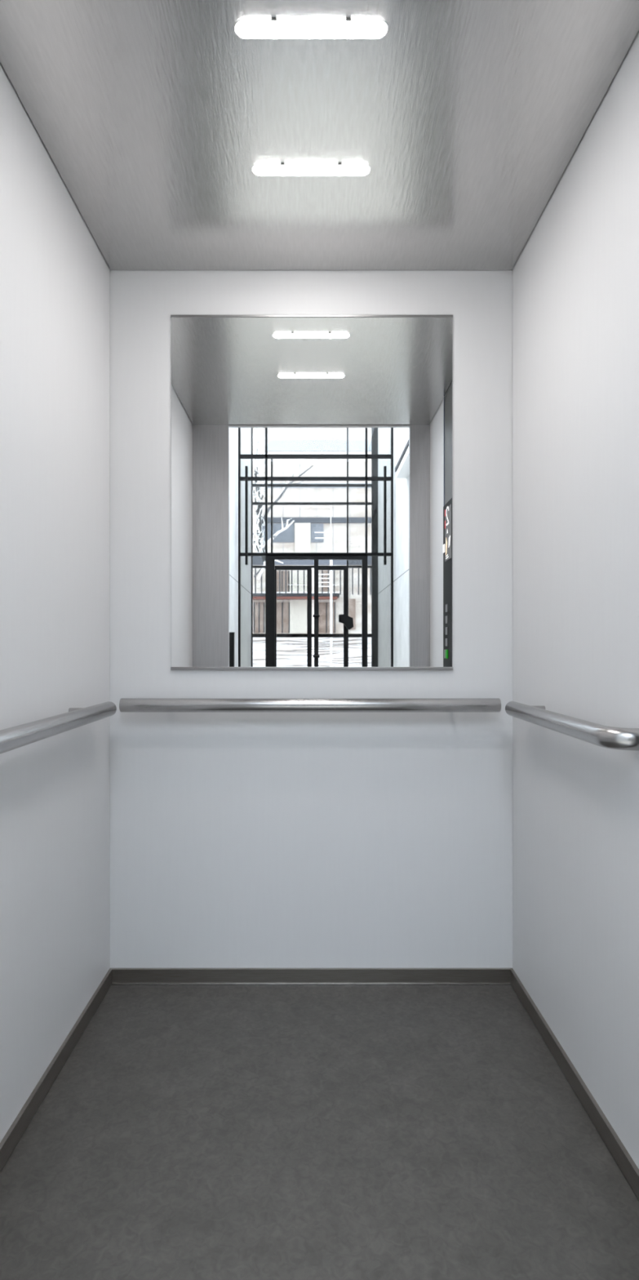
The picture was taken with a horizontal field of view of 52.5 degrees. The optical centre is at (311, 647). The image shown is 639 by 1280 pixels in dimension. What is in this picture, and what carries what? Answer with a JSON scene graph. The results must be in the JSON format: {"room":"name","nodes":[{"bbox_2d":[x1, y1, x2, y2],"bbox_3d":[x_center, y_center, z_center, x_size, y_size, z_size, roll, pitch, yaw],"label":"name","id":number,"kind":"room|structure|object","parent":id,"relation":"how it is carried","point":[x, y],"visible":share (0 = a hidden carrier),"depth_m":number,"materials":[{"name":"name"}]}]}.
{"room":"elevator interior","nodes":[
{"label":"elevator interior","id":0,"kind":"room"},
{"bbox_2d":[0,62,109,1142],"bbox_3d":[-0.636,-0.078,1.299,0.030,2.230,1.398,0,0,0],"label":"wall","id":1,"kind":"structure","parent":0,"point":[55,275],"depth_m":1.54,"materials":[{"name":"grey laminate"}]},
{"bbox_2d":[0,969,111,1172],"bbox_3d":[-0.617,1.012,1.295,0.009,0.044,1.390,0,0,0],"label":"baseboard","id":2,"kind":"structure","parent":1,"relation":"attached to","point":[9,1142],"depth_m":1.52,"materials":[{"name":"metal"}]},
{"bbox_2d":[0,701,116,754],"bbox_3d":[-0.586,0.174,1.297,0.070,0.042,1.076,0,0,0],"label":"handrail","id":3,"kind":"object","parent":1,"relation":"attached to","point":[12,738],"visible":1,"depth_m":1.39,"materials":[{"name":"silver metal"}]},
{"bbox_2d":[109,267,512,968],"bbox_3d":[0.000,-0.078,2.015,1.303,2.230,0.030,0,0,0],"label":"wall","id":4,"kind":"structure","parent":0,"point":[237,839],"depth_m":2.00,"materials":[{"name":"grey laminate"}]},
{"bbox_2d":[119,697,501,711],"bbox_3d":[-0.003,0.174,1.964,1.139,0.042,0.071,0,0,0],"label":"handrail","id":5,"kind":"object","parent":4,"relation":"attached to","point":[126,704],"visible":1,"depth_m":1.93,"materials":[{"name":"silver metal"}]},
{"bbox_2d":[109,968,513,983],"bbox_3d":[0.000,1.012,1.996,1.243,0.044,0.009,0,0,0],"label":"baseboard","id":6,"kind":"structure","parent":4,"relation":"attached to","point":[119,975],"depth_m":1.99,"materials":[{"name":"metal"}]},
{"bbox_2d":[111,983,511,985],"bbox_3d":[0.000,1.035,1.989,1.225,0.004,0.004,0,0,0],"label":"trim","id":7,"kind":"structure","parent":4,"relation":"attached to","point":[112,984],"depth_m":1.99,"materials":[{"name":"silver metal"}]},
{"bbox_2d":[170,315,453,670],"bbox_3d":[0.002,-0.477,1.996,0.869,1.092,0.009,0,0,0],"label":"wall mirror","id":8,"kind":"object","parent":4,"relation":"attached to","point":[312,455],"visible":1,"depth_m":1.99,"materials":[{"name":"white mirror"}]},
{"bbox_2d":[0,984,638,1279],"bbox_3d":[0.000,1.057,1.315,1.303,0.040,1.430,0,0,0],"label":"floor","id":9,"kind":"structure","parent":0,"point":[188,1132],"depth_m":1.32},
{"bbox_2d":[0,0,638,270],"bbox_3d":[0.000,-1.173,1.289,1.235,0.020,1.418,0,0,0],"label":"ceiling","id":10,"kind":"structure","parent":0,"point":[466,117],"depth_m":1.42,"materials":[{"name":"metal"}]},
{"bbox_2d":[235,18,387,39],"bbox_3d":[0.000,-1.161,1.218,0.287,0.005,0.038,0,0,0],"label":"recessed light","id":11,"kind":"object","parent":10,"relation":"in","point":[274,28],"visible":1,"depth_m":1.21,"materials":[{"name":"white plastic"}]},
{"bbox_2d":[252,163,370,176],"bbox_3d":[0.000,-1.161,1.576,0.287,0.005,0.038,0,0,0],"label":"recessed light","id":12,"kind":"object","parent":10,"relation":"in","point":[282,169],"visible":1,"depth_m":1.57,"materials":[{"name":"white plastic"}]},
{"bbox_2d":[512,30,638,1168],"bbox_3d":[0.636,-0.078,1.299,0.030,2.230,1.398,0,0,0],"label":"wall","id":13,"kind":"structure","parent":0,"point":[575,277],"depth_m":1.49,"materials":[{"name":"grey laminate"}]},
{"bbox_2d":[505,701,638,751],"bbox_3d":[0.586,0.174,1.523,0.070,0.042,0.638,0,0,0],"label":"handrail","id":14,"kind":"object","parent":13,"relation":"attached to","point":[602,735],"visible":1,"depth_m":1.34,"materials":[{"name":"silver metal"}]},
{"bbox_2d":[510,969,638,1199],"bbox_3d":[0.617,1.012,1.295,0.009,0.044,1.390,0,0,0],"label":"baseboard","id":15,"kind":"structure","parent":13,"relation":"attached to","point":[625,1162],"depth_m":1.47,"materials":[{"name":"metal"}]}
]}

